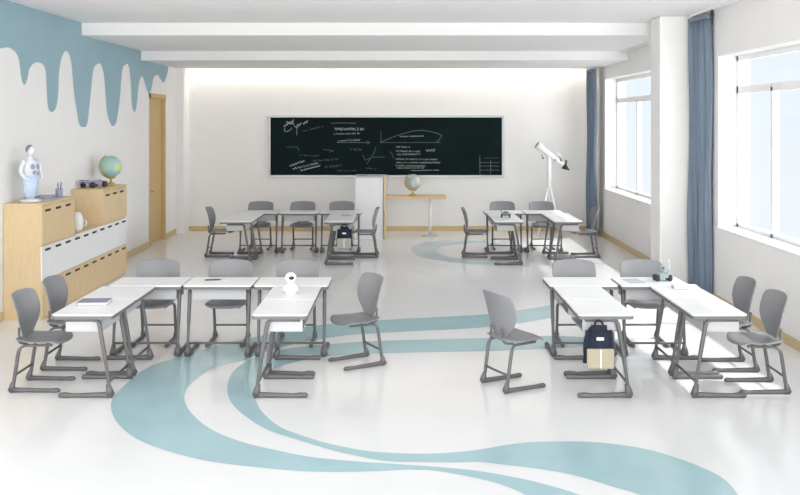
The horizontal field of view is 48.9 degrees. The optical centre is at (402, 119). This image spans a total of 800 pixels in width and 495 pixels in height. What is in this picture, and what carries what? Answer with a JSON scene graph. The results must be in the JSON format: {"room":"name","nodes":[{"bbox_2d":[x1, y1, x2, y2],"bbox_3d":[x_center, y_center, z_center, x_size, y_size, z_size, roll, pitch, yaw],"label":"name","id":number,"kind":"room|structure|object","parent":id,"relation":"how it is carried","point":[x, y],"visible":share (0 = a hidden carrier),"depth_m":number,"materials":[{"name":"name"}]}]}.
{"room":"classroom","nodes":[
{"label":"classroom","id":0,"kind":"room"},
{"bbox_2d":[0,0,174,311],"bbox_3d":[-5.024,0.485,11.815,0.253,3.930,15.630,0,0,0],"label":"wall","id":1,"kind":"structure","parent":0,"point":[78,100],"depth_m":13.05,"materials":[{"name":"paint"}]},
{"bbox_2d":[0,229,175,321],"bbox_3d":[-4.891,2.395,11.475,0.018,0.110,14.950,0,0,0],"label":"baseboard","id":2,"kind":"structure","parent":1,"relation":"attached to","point":[146,245],"depth_m":16.30,"materials":[{"name":"brown wood"}]},
{"bbox_2d":[149,93,165,246],"bbox_3d":[-5.018,0.965,17.550,0.265,2.970,1.160,0,0,0],"label":"door","id":3,"kind":"structure","parent":1,"relation":"in","point":[157,102],"depth_m":17.76,"materials":[{"name":"brown wood"}]},
{"bbox_2d":[175,68,188,233],"bbox_3d":[-4.815,0.667,19.190,0.170,3.565,0.480,0,0,0],"label":"pillar","id":4,"kind":"structure","parent":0,"point":[181,74],"depth_m":18.95,"materials":[{"name":"paint"}]},
{"bbox_2d":[8,0,741,68],"bbox_3d":[-0.350,-1.373,11.815,9.700,0.515,15.630,0,0,0],"label":"ceiling","id":5,"kind":"structure","parent":0,"point":[187,34],"depth_m":13.41,"materials":[{"name":"paint"}]},
{"bbox_2d":[586,68,596,235],"bbox_3d":[3.994,0.675,18.652,0.122,3.510,0.522,0,0,-6],"label":"curtain","id":6,"kind":"object","parent":5,"relation":"hanging from","point":[591,77],"visible":0.88,"depth_m":18.57,"materials":[{"name":"fabric"}]},
{"bbox_2d":[620,41,650,51],"bbox_3d":[4.060,-1.275,14.750,0.030,0.030,3.300,0,0,0],"label":"rail","id":7,"kind":"object","parent":5,"relation":"attached to","point":[649,42],"visible":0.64,"depth_m":15.31,"materials":[{"name":"white metal"}]},
{"bbox_2d":[689,0,738,23],"bbox_3d":[4.060,-1.370,8.275,0.056,0.220,8.350,0,0,0],"label":"rail","id":8,"kind":"object","parent":5,"relation":"attached to","point":[711,9],"visible":1,"depth_m":11.54,"materials":[{"name":"white metal"}]},
{"bbox_2d":[687,15,712,294],"bbox_3d":[4.089,0.505,12.122,0.126,3.850,0.582,0,0,-9],"label":"curtain","id":9,"kind":"object","parent":8,"relation":"hanging from","point":[700,50],"visible":0.98,"depth_m":12.03,"materials":[{"name":"fabric"}]},
{"bbox_2d":[189,69,587,225],"bbox_3d":[-0.275,0.485,19.530,9.750,3.930,0.200,0,0,0],"label":"wall","id":10,"kind":"structure","parent":0,"point":[229,109],"depth_m":19.43,"materials":[{"name":"paint"}]},
{"bbox_2d":[268,115,503,177],"bbox_3d":[-0.370,0.580,19.385,5.200,1.370,0.090,0,0,0],"label":"blackboard","id":11,"kind":"object","parent":10,"relation":"attached to","point":[299,146],"visible":1,"depth_m":19.40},
{"bbox_2d":[189,226,586,230],"bbox_3d":[-0.265,2.395,19.421,8.930,0.110,0.018,0,0,0],"label":"baseboard","id":12,"kind":"structure","parent":10,"relation":"attached to","point":[191,228],"depth_m":19.41,"materials":[{"name":"brown wood"}]},
{"bbox_2d":[0,231,799,494],"bbox_3d":[-0.350,2.499,11.815,9.700,0.102,15.630,0,0,0],"label":"floor","id":13,"kind":"structure","parent":0,"point":[423,421],"depth_m":7.53,"materials":[{"name":"plastic"}]},
{"bbox_2d":[8,288,75,392],"bbox_3d":[-3.313,2.011,8.095,0.512,0.888,0.506,0,0,0],"label":"chair","id":14,"kind":"object","parent":13,"relation":"on","point":[26,302],"visible":1,"depth_m":8.11,"materials":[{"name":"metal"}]},
{"bbox_2d":[3,217,126,319],"bbox_3d":[-4.652,1.998,12.430,0.487,0.905,3.300,0,0,0],"label":"storage cabinet","id":15,"kind":"object","parent":13,"relation":"on","point":[88,259],"visible":0.88,"depth_m":11.73,"materials":[{"name":"brown wood"}]},
{"bbox_2d":[3,196,74,245],"bbox_3d":[-4.652,1.285,11.315,0.487,0.520,1.078,0,0,0],"label":"locker","id":16,"kind":"object","parent":15,"relation":"on","point":[46,221],"visible":0.95,"depth_m":10.78,"materials":[{"name":"brown wood"}]},
{"bbox_2d":[19,145,43,201],"bbox_3d":[-4.681,0.668,11.074,0.311,0.714,0.279,0,0,-30],"label":"model","id":17,"kind":"object","parent":16,"relation":"on","point":[30,168],"visible":1,"depth_m":11.02},
{"bbox_2d":[34,195,55,199],"bbox_3d":[-4.660,1.005,11.470,0.220,0.040,0.260,0,0,-11],"label":"paper tray","id":18,"kind":"object","parent":16,"relation":"on","point":[43,197],"visible":0.82,"depth_m":11.35,"materials":[{"name":"blue plastic"}]},
{"bbox_2d":[55,182,62,196],"bbox_3d":[-4.580,0.925,11.720,0.094,0.201,0.094,0,0,0],"label":"pot","id":19,"kind":"object","parent":16,"relation":"on","point":[58,192],"visible":0.98,"depth_m":11.69,"materials":[{"name":"blue ceramic"}]},
{"bbox_2d":[75,212,86,230],"bbox_3d":[-4.548,1.420,12.312,0.198,0.250,0.170,0,0,36],"label":"cup","id":20,"kind":"object","parent":15,"relation":"on","point":[79,221],"visible":0.73,"depth_m":12.27,"materials":[{"name":"ceramic"}]},
{"bbox_2d":[71,184,126,224],"bbox_3d":[-4.652,1.285,13.535,0.487,0.520,1.098,0,0,0],"label":"locker","id":21,"kind":"object","parent":15,"relation":"on","point":[99,205],"visible":0.95,"depth_m":12.99,"materials":[{"name":"brown wood"}]},
{"bbox_2d":[79,179,107,187],"bbox_3d":[-4.717,0.964,13.402,0.206,0.122,0.441,0,0,20],"label":"toy car","id":22,"kind":"object","parent":21,"relation":"on","point":[94,183],"visible":1,"depth_m":13.31,"materials":[{"name":"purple plastic"}]},
{"bbox_2d":[99,155,121,184],"bbox_3d":[-4.600,0.789,13.860,0.339,0.471,0.339,0,0,44],"label":"globe","id":23,"kind":"object","parent":21,"relation":"on","point":[110,167],"visible":0.99,"depth_m":13.76,"materials":[{"name":"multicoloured plastic"}]},
{"bbox_2d":[39,275,100,370],"bbox_3d":[-3.313,2.011,8.785,0.512,0.888,0.506,0,0,0],"label":"chair","id":24,"kind":"object","parent":13,"relation":"on","point":[55,286],"visible":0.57,"depth_m":8.79,"materials":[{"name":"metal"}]},
{"bbox_2d":[52,300,133,397],"bbox_3d":[-2.819,2.082,8.050,0.545,0.748,0.656,0,0,0],"label":"school desk","id":25,"kind":"object","parent":13,"relation":"on","point":[78,318],"visible":0.93,"depth_m":7.80,"materials":[{"name":"laminate"}]},
{"bbox_2d":[66,315,119,331],"bbox_3d":[-2.830,1.815,8.050,0.320,0.119,0.502,0,0,0],"label":"drawer","id":26,"kind":"object","parent":25,"relation":"on","point":[70,326],"depth_m":7.80,"materials":[{"name":"plastic"}]},
{"bbox_2d":[77,298,111,305],"bbox_3d":[-2.870,1.693,8.190,0.270,0.030,0.200,0,0,-5],"label":"notebook","id":27,"kind":"object","parent":25,"relation":"on","point":[85,301],"visible":1,"depth_m":8.13,"materials":[{"name":"paper"}]},
{"bbox_2d":[80,286,153,375],"bbox_3d":[-2.819,2.082,8.720,0.545,0.748,0.656,0,0,0],"label":"school desk","id":28,"kind":"object","parent":13,"relation":"on","point":[136,293],"visible":0.71,"depth_m":8.71,"materials":[{"name":"laminate"}]},
{"bbox_2d":[126,300,140,313],"bbox_3d":[-2.830,1.815,8.720,0.320,0.119,0.502,0,0,0],"label":"drawer","id":29,"kind":"object","parent":28,"relation":"on","point":[135,305],"depth_m":8.73,"materials":[{"name":"plastic"}]},
{"bbox_2d":[109,277,191,356],"bbox_3d":[-2.670,2.082,9.325,0.761,0.748,0.496,0,0,0],"label":"school desk","id":30,"kind":"object","parent":13,"relation":"on","point":[164,287],"visible":0.66,"depth_m":9.19,"materials":[{"name":"laminate"}]},
{"bbox_2d":[143,289,183,298],"bbox_3d":[-2.670,1.815,9.360,0.607,0.119,0.320,0,0,0],"label":"drawer","id":31,"kind":"object","parent":30,"relation":"on","point":[156,294],"depth_m":9.20,"materials":[{"name":"plastic"}]},
{"bbox_2d":[131,259,179,347],"bbox_3d":[-2.740,2.011,9.683,0.506,0.888,0.512,0,0,0],"label":"chair","id":32,"kind":"object","parent":13,"relation":"on","point":[152,267],"visible":0.54,"depth_m":9.85,"materials":[{"name":"plastic"}]},
{"bbox_2d":[204,206,233,256],"bbox_3d":[-3.313,2.011,15.905,0.512,0.888,0.506,0,0,0],"label":"chair","id":33,"kind":"object","parent":13,"relation":"on","point":[210,211],"visible":0.94,"depth_m":15.93,"materials":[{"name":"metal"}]},
{"bbox_2d":[183,277,258,356],"bbox_3d":[-1.920,2.082,9.325,0.716,0.748,0.496,0,0,0],"label":"school desk","id":34,"kind":"object","parent":13,"relation":"on","point":[234,287],"visible":0.99,"depth_m":9.19,"materials":[{"name":"laminate"}]},
{"bbox_2d":[192,290,247,298],"bbox_3d":[-1.920,1.815,9.360,0.562,0.119,0.320,0,0,0],"label":"drawer","id":35,"kind":"object","parent":34,"relation":"on","point":[197,294],"depth_m":9.20,"materials":[{"name":"plastic"}]},
{"bbox_2d":[205,259,251,347],"bbox_3d":[-1.930,2.011,9.683,0.506,0.888,0.512,0,0,0],"label":"chair","id":36,"kind":"object","parent":13,"relation":"on","point":[224,267],"visible":0.59,"depth_m":9.85,"materials":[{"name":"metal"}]},
{"bbox_2d":[220,217,257,262],"bbox_3d":[-2.819,2.082,15.150,0.545,0.748,0.656,0,0,0],"label":"school desk","id":37,"kind":"object","parent":13,"relation":"on","point":[232,223],"visible":0.92,"depth_m":14.91,"materials":[{"name":"plastic"}]},
{"bbox_2d":[226,224,249,230],"bbox_3d":[-2.830,1.815,15.150,0.320,0.119,0.502,0,0,0],"label":"tray","id":38,"kind":"object","parent":37,"relation":"on","point":[229,227],"depth_m":14.90,"materials":[{"name":"plastic"}]},
{"bbox_2d":[229,213,263,258],"bbox_3d":[-2.819,2.082,15.820,0.545,0.748,0.656,0,0,0],"label":"school desk","id":39,"kind":"object","parent":13,"relation":"on","point":[259,215],"visible":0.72,"depth_m":15.90,"materials":[{"name":"plastic"}]},
{"bbox_2d":[238,210,281,252],"bbox_3d":[-2.670,2.082,16.425,0.761,0.748,0.496,0,0,0],"label":"school desk","id":40,"kind":"object","parent":13,"relation":"on","point":[269,215],"visible":0.69,"depth_m":16.29,"materials":[{"name":"laminate"}]},
{"bbox_2d":[258,215,275,220],"bbox_3d":[-2.670,1.815,16.460,0.607,0.119,0.320,0,0,0],"label":"tray","id":41,"kind":"object","parent":40,"relation":"on","point":[266,217],"depth_m":16.30,"materials":[{"name":"plastic"}]},
{"bbox_2d":[248,201,272,249],"bbox_3d":[-2.730,2.011,16.783,0.506,0.888,0.512,0,0,0],"label":"chair","id":42,"kind":"object","parent":13,"relation":"on","point":[256,205],"visible":0.61,"depth_m":16.95,"materials":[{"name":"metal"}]},
{"bbox_2d":[252,300,314,397],"bbox_3d":[-1.085,2.082,8.050,0.496,0.748,0.656,0,0,0],"label":"school desk","id":43,"kind":"object","parent":13,"relation":"on","point":[280,315],"visible":1,"depth_m":7.80,"materials":[{"name":"laminate"}]},
{"bbox_2d":[267,317,308,331],"bbox_3d":[-1.050,1.815,8.050,0.320,0.119,0.502,0,0,0],"label":"tray","id":44,"kind":"object","parent":43,"relation":"on","point":[273,326],"depth_m":7.80,"materials":[{"name":"plastic"}]},
{"bbox_2d":[264,286,320,374],"bbox_3d":[-1.085,2.082,8.720,0.496,0.748,0.656,0,0,0],"label":"school desk","id":45,"kind":"object","parent":13,"relation":"on","point":[304,292],"visible":0.52,"depth_m":8.67,"materials":[{"name":"laminate"}]},
{"bbox_2d":[283,272,297,294],"bbox_3d":[-1.100,1.600,8.617,0.121,0.216,0.114,0,0,-43],"label":"robot","id":46,"kind":"object","parent":45,"relation":"on","point":[290,288],"visible":1,"depth_m":8.58,"materials":[{"name":"white plastic"}]},
{"bbox_2d":[254,277,331,356],"bbox_3d":[-1.160,2.082,9.325,0.776,0.748,0.496,0,0,0],"label":"school desk","id":47,"kind":"object","parent":13,"relation":"on","point":[265,284],"visible":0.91,"depth_m":9.17,"materials":[{"name":"laminate"}]},
{"bbox_2d":[262,290,322,298],"bbox_3d":[-1.160,1.815,9.360,0.622,0.119,0.320,0,0,0],"label":"tray","id":48,"kind":"object","parent":47,"relation":"on","point":[264,292],"depth_m":9.20,"materials":[{"name":"plastic"}]},
{"bbox_2d":[275,259,319,347],"bbox_3d":[-1.180,2.011,9.683,0.506,0.888,0.512,0,0,0],"label":"chair","id":49,"kind":"object","parent":13,"relation":"on","point":[300,267],"visible":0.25,"depth_m":9.86,"materials":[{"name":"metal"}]},
{"bbox_2d":[279,210,319,252],"bbox_3d":[-1.920,2.082,16.425,0.716,0.748,0.496,0,0,0],"label":"school desk","id":50,"kind":"object","parent":13,"relation":"on","point":[287,215],"visible":0.98,"depth_m":16.29,"materials":[{"name":"laminate"}]},
{"bbox_2d":[284,215,315,220],"bbox_3d":[-1.920,1.815,16.460,0.562,0.119,0.320,0,0,0],"label":"drawer","id":51,"kind":"object","parent":50,"relation":"on","point":[286,217],"depth_m":16.30,"materials":[{"name":"plastic"}]},
{"bbox_2d":[290,201,315,249],"bbox_3d":[-1.930,2.011,16.783,0.506,0.888,0.512,0,0,0],"label":"chair","id":52,"kind":"object","parent":13,"relation":"on","point":[298,205],"visible":0.75,"depth_m":16.95,"materials":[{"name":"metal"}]},
{"bbox_2d":[324,217,354,264],"bbox_3d":[-1.085,2.082,15.150,0.496,0.748,0.656,0,0,0],"label":"school desk","id":53,"kind":"object","parent":13,"relation":"on","point":[337,222],"visible":0.99,"depth_m":14.90,"materials":[{"name":"plastic"}]},
{"bbox_2d":[332,224,351,230],"bbox_3d":[-1.050,1.815,15.150,0.320,0.119,0.502,0,0,0],"label":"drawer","id":54,"kind":"object","parent":53,"relation":"on","point":[334,226],"depth_m":14.90,"materials":[{"name":"plastic"}]},
{"bbox_2d":[336,224,352,248],"bbox_3d":[-0.985,1.955,14.786,0.274,0.420,0.178,0,0,0],"label":"backpack","id":55,"kind":"object","parent":53,"relation":"hanging from","point":[344,234],"visible":1,"depth_m":14.73,"materials":[{"name":"blue fabric"}]},
{"bbox_2d":[319,210,361,252],"bbox_3d":[-1.160,2.082,16.425,0.776,0.748,0.496,0,0,0],"label":"school desk","id":56,"kind":"object","parent":13,"relation":"on","point":[326,213],"visible":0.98,"depth_m":16.27,"materials":[{"name":"laminate"}]},
{"bbox_2d":[329,201,354,249],"bbox_3d":[-1.170,2.011,16.783,0.506,0.888,0.512,0,0,0],"label":"chair","id":57,"kind":"object","parent":13,"relation":"on","point":[336,205],"visible":0.22,"depth_m":16.97,"materials":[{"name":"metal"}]},
{"bbox_2d":[328,213,356,257],"bbox_3d":[-1.085,2.082,15.820,0.496,0.748,0.656,0,0,0],"label":"school desk","id":58,"kind":"object","parent":13,"relation":"on","point":[331,214],"visible":0.53,"depth_m":16.07,"materials":[{"name":"laminate"}]},
{"bbox_2d":[328,272,386,370],"bbox_3d":[-0.465,2.011,8.857,0.512,0.888,0.506,0,0,-29],"label":"chair","id":59,"kind":"object","parent":13,"relation":"on","point":[370,284],"visible":1,"depth_m":8.92,"materials":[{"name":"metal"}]},
{"bbox_2d":[352,207,379,257],"bbox_3d":[-0.667,2.011,15.805,0.512,0.888,0.506,0,0,0],"label":"chair","id":60,"kind":"object","parent":13,"relation":"on","point":[371,231],"visible":0.99,"depth_m":15.67,"materials":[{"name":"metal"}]},
{"bbox_2d":[354,174,385,238],"bbox_3d":[-0.675,1.800,18.330,0.640,1.300,0.580,0,0,0],"label":"lectern","id":61,"kind":"object","parent":13,"relation":"on","point":[369,189],"visible":1,"depth_m":18.06,"materials":[{"name":"white laminate"}]},
{"bbox_2d":[387,194,445,236],"bbox_3d":[0.285,2.027,18.720,1.250,0.845,0.560,0,0,0],"label":"table","id":62,"kind":"object","parent":13,"relation":"on","point":[429,197],"visible":1,"depth_m":18.61,"materials":[{"name":"brown wood"}]},
{"bbox_2d":[404,174,420,195],"bbox_3d":[0.215,1.375,18.680,0.328,0.460,0.330,0,0,39],"label":"globe","id":63,"kind":"object","parent":62,"relation":"on","point":[413,181],"visible":1,"depth_m":18.58,"materials":[{"name":"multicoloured plastic"}]},
{"bbox_2d":[461,207,487,257],"bbox_3d":[1.287,2.011,15.825,0.512,0.888,0.506,0,0,3],"label":"chair","id":64,"kind":"object","parent":13,"relation":"on","point":[464,254],"visible":1,"depth_m":15.68,"materials":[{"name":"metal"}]},
{"bbox_2d":[490,201,514,249],"bbox_3d":[1.915,2.011,16.783,0.506,0.888,0.512,0,0,0],"label":"chair","id":65,"kind":"object","parent":13,"relation":"on","point":[496,205],"visible":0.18,"depth_m":16.96,"materials":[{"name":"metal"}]},
{"bbox_2d":[487,213,517,257],"bbox_3d":[1.785,2.082,15.820,0.496,0.748,0.656,0,0,0],"label":"school desk","id":66,"kind":"object","parent":13,"relation":"on","point":[512,250],"visible":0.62,"depth_m":16.07,"materials":[{"name":"plastic"}]},
{"bbox_2d":[483,210,523,252],"bbox_3d":[1.870,2.082,16.425,0.716,0.748,0.496,0,0,0],"label":"school desk","id":67,"kind":"object","parent":13,"relation":"on","point":[516,212],"visible":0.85,"depth_m":16.25,"materials":[{"name":"laminate"}]},
{"bbox_2d":[491,217,522,264],"bbox_3d":[1.785,2.082,15.150,0.496,0.748,0.656,0,0,0],"label":"school desk","id":68,"kind":"object","parent":13,"relation":"on","point":[505,223],"visible":1,"depth_m":14.90,"materials":[{"name":"plastic"}]},
{"bbox_2d":[494,224,515,230],"bbox_3d":[1.750,1.815,15.150,0.320,0.119,0.502,0,0,0],"label":"drawer","id":69,"kind":"object","parent":68,"relation":"on","point":[499,227],"depth_m":14.90,"materials":[{"name":"plastic"}]},
{"bbox_2d":[501,211,510,217],"bbox_3d":[1.795,1.646,15.421,0.178,0.125,0.134,0,0,6],"label":"toy rover","id":70,"kind":"object","parent":68,"relation":"on","point":[505,213],"visible":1,"depth_m":15.37,"materials":[{"name":"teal plastic"}]},
{"bbox_2d":[480,289,545,393],"bbox_3d":[1.020,2.011,8.134,0.512,0.888,0.506,0,0,-28],"label":"chair","id":71,"kind":"object","parent":13,"relation":"on","point":[501,309],"visible":1,"depth_m":8.01,"materials":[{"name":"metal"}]},
{"bbox_2d":[529,201,554,249],"bbox_3d":[2.670,2.011,16.783,0.506,0.888,0.512,0,0,0],"label":"chair","id":72,"kind":"object","parent":13,"relation":"on","point":[535,205],"visible":0.63,"depth_m":16.95,"materials":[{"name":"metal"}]},
{"bbox_2d":[522,210,563,252],"bbox_3d":[2.610,2.082,16.425,0.716,0.748,0.496,0,0,0],"label":"school desk","id":73,"kind":"object","parent":13,"relation":"on","point":[531,215],"visible":0.7,"depth_m":16.29,"materials":[{"name":"laminate"}]},
{"bbox_2d":[528,215,547,220],"bbox_3d":[2.610,1.815,16.460,0.562,0.119,0.320,0,0,0],"label":"tray","id":74,"kind":"object","parent":73,"relation":"on","point":[530,217],"depth_m":16.30,"materials":[{"name":"plastic"}]},
{"bbox_2d":[535,142,569,236],"bbox_3d":[3.132,1.453,18.562,0.737,1.982,0.476,0,0,0],"label":"telescope","id":75,"kind":"object","parent":13,"relation":"on","point":[541,148],"visible":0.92,"depth_m":18.44,"materials":[{"name":"white painted metal"},{"name":"black plastic"}]},
{"bbox_2d":[542,213,573,257],"bbox_3d":[2.785,2.082,15.820,0.496,0.748,0.656,0,0,0],"label":"school desk","id":76,"kind":"object","parent":13,"relation":"on","point":[545,215],"visible":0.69,"depth_m":15.90,"materials":[{"name":"plastic"}]},
{"bbox_2d":[548,217,582,260],"bbox_3d":[2.785,2.082,15.150,0.496,0.748,0.656,0,0,0],"label":"school desk","id":77,"kind":"object","parent":13,"relation":"on","point":[561,223],"visible":0.86,"depth_m":14.90,"materials":[{"name":"plastic"}]},
{"bbox_2d":[555,224,578,230],"bbox_3d":[2.820,1.815,15.150,0.320,0.119,0.502,0,0,0],"label":"tray","id":78,"kind":"object","parent":77,"relation":"on","point":[561,227],"depth_m":14.90,"materials":[{"name":"plastic"}]},
{"bbox_2d":[552,259,595,347],"bbox_3d":[1.905,2.011,9.683,0.506,0.888,0.512,0,0,0],"label":"chair","id":79,"kind":"object","parent":13,"relation":"on","point":[565,267],"visible":0.31,"depth_m":9.86,"materials":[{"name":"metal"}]},
{"bbox_2d":[543,277,617,356],"bbox_3d":[1.870,2.082,9.325,0.716,0.748,0.496,0,0,0],"label":"school desk","id":80,"kind":"object","parent":13,"relation":"on","point":[607,284],"visible":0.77,"depth_m":9.19,"materials":[{"name":"laminate"}]},
{"bbox_2d":[553,286,614,375],"bbox_3d":[1.785,2.082,8.720,0.496,0.748,0.656,0,0,0],"label":"school desk","id":81,"kind":"object","parent":13,"relation":"on","point":[564,293],"visible":0.45,"depth_m":8.66,"materials":[{"name":"laminate"}]},
{"bbox_2d":[559,298,571,314],"bbox_3d":[1.750,1.815,8.720,0.320,0.119,0.502,0,0,0],"label":"tray","id":82,"kind":"object","parent":81,"relation":"on","point":[567,310],"depth_m":8.75,"materials":[{"name":"plastic"}]},
{"bbox_2d":[570,207,600,257],"bbox_3d":[3.273,2.011,15.815,0.512,0.888,0.506,0,0,0],"label":"chair","id":83,"kind":"object","parent":13,"relation":"on","point":[594,211],"visible":0.95,"depth_m":15.84,"materials":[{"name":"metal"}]},
{"bbox_2d":[565,300,633,397],"bbox_3d":[1.785,2.082,8.050,0.496,0.748,0.656,0,0,0],"label":"school desk","id":84,"kind":"object","parent":13,"relation":"on","point":[585,313],"visible":0.88,"depth_m":7.80,"materials":[{"name":"laminate"}]},
{"bbox_2d":[572,313,616,331],"bbox_3d":[1.750,1.815,8.050,0.320,0.119,0.502,0,0,0],"label":"tray","id":85,"kind":"object","parent":84,"relation":"on","point":[583,325],"depth_m":7.80,"materials":[{"name":"plastic"}]},
{"bbox_2d":[583,320,614,368],"bbox_3d":[1.710,1.955,7.686,0.274,0.420,0.178,0,0,0],"label":"backpack","id":86,"kind":"object","parent":84,"relation":"hanging from","point":[598,347],"visible":1,"depth_m":7.63,"materials":[{"name":"blue fabric"}]},
{"bbox_2d":[620,259,669,347],"bbox_3d":[2.670,2.011,9.683,0.506,0.888,0.512,0,0,0],"label":"chair","id":87,"kind":"object","parent":13,"relation":"on","point":[632,267],"visible":0.55,"depth_m":9.85,"materials":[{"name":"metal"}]},
{"bbox_2d":[611,277,688,356],"bbox_3d":[2.610,2.082,9.325,0.716,0.748,0.496,0,0,0],"label":"school desk","id":88,"kind":"object","parent":13,"relation":"on","point":[627,290],"visible":0.61,"depth_m":9.19,"materials":[{"name":"laminate"}]},
{"bbox_2d":[622,279,646,282],"bbox_3d":[2.450,1.706,9.330,0.180,0.004,0.240,0,0,-11],"label":"paper sheet","id":89,"kind":"object","parent":88,"relation":"on","point":[627,280],"visible":1,"depth_m":9.32,"materials":[{"name":"white paper"}]},
{"bbox_2d":[618,287,661,298],"bbox_3d":[2.610,1.815,9.360,0.562,0.119,0.320,0,0,0],"label":"tray","id":90,"kind":"object","parent":88,"relation":"on","point":[626,294],"depth_m":9.20,"materials":[{"name":"plastic"}]},
{"bbox_2d":[652,260,672,280],"bbox_3d":[2.764,1.600,9.361,0.177,0.216,0.134,0,0,-9],"label":"toy rover","id":91,"kind":"object","parent":88,"relation":"on","point":[662,274],"visible":1,"depth_m":9.33,"materials":[{"name":"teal plastic"}]},
{"bbox_2d":[651,286,719,375],"bbox_3d":[2.785,2.082,8.720,0.496,0.748,0.656,0,0,0],"label":"school desk","id":92,"kind":"object","parent":13,"relation":"on","point":[667,293],"visible":0.76,"depth_m":8.66,"materials":[{"name":"laminate"}]},
{"bbox_2d":[664,300,678,313],"bbox_3d":[2.820,1.815,8.720,0.320,0.119,0.502,0,0,0],"label":"tray","id":93,"kind":"object","parent":92,"relation":"on","point":[669,305],"depth_m":8.75,"materials":[{"name":"plastic"}]},
{"bbox_2d":[671,284,699,289],"bbox_3d":[2.870,1.695,8.940,0.260,0.026,0.200,0,0,9],"label":"book","id":94,"kind":"object","parent":92,"relation":"on","point":[674,286],"visible":1,"depth_m":8.89,"materials":[{"name":"paper"}]},
{"bbox_2d":[671,300,746,397],"bbox_3d":[2.785,2.082,8.050,0.496,0.748,0.656,0,0,0],"label":"school desk","id":95,"kind":"object","parent":13,"relation":"on","point":[706,315],"visible":1,"depth_m":7.80,"materials":[{"name":"laminate"}]},
{"bbox_2d":[685,315,738,331],"bbox_3d":[2.820,1.815,8.050,0.320,0.119,0.502,0,0,0],"label":"tray","id":96,"kind":"object","parent":95,"relation":"on","point":[712,326],"depth_m":7.80,"materials":[{"name":"plastic"}]},
{"bbox_2d":[701,276,759,371],"bbox_3d":[3.233,2.011,8.745,0.512,0.888,0.506,0,0,0],"label":"chair","id":97,"kind":"object","parent":13,"relation":"on","point":[744,287],"visible":0.55,"depth_m":8.75,"materials":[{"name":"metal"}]},
{"bbox_2d":[724,289,791,393],"bbox_3d":[3.233,2.011,8.055,0.512,0.888,0.506,0,0,0],"label":"chair","id":98,"kind":"object","parent":13,"relation":"on","point":[773,302],"visible":1,"depth_m":8.06,"materials":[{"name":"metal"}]},
{"bbox_2d":[651,16,698,283],"bbox_3d":[3.935,0.485,12.740,0.570,3.930,0.480,0,0,0],"label":"column","id":99,"kind":"structure","parent":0,"point":[669,34],"depth_m":12.50,"materials":[{"name":"paint"}]},
{"bbox_2d":[596,0,799,340],"bbox_3d":[4.410,0.485,11.815,0.420,3.930,15.630,0,0,0],"label":"wall","id":100,"kind":"structure","parent":0,"point":[743,27],"depth_m":11.72,"materials":[{"name":"paint"}]},
{"bbox_2d":[604,73,650,205],"bbox_3d":[4.345,0.297,15.790,0.350,2.295,4.980,0,0,0],"label":"window","id":101,"kind":"structure","parent":100,"relation":"in","point":[637,195],"depth_m":16.67,"materials":[{"name":"white metal"}]},
{"bbox_2d":[597,228,799,351],"bbox_3d":[3.916,2.395,11.715,0.568,0.110,15.430,0,0,0],"label":"baseboard","id":102,"kind":"structure","parent":100,"relation":"attached to","point":[789,340],"depth_m":11.35,"materials":[{"name":"brown wood"}]},
{"bbox_2d":[716,44,799,256],"bbox_3d":[4.345,0.297,9.735,0.350,2.295,3.970,0,0,0],"label":"window","id":103,"kind":"structure","parent":100,"relation":"in","point":[773,239],"depth_m":10.57,"materials":[{"name":"white metal"}]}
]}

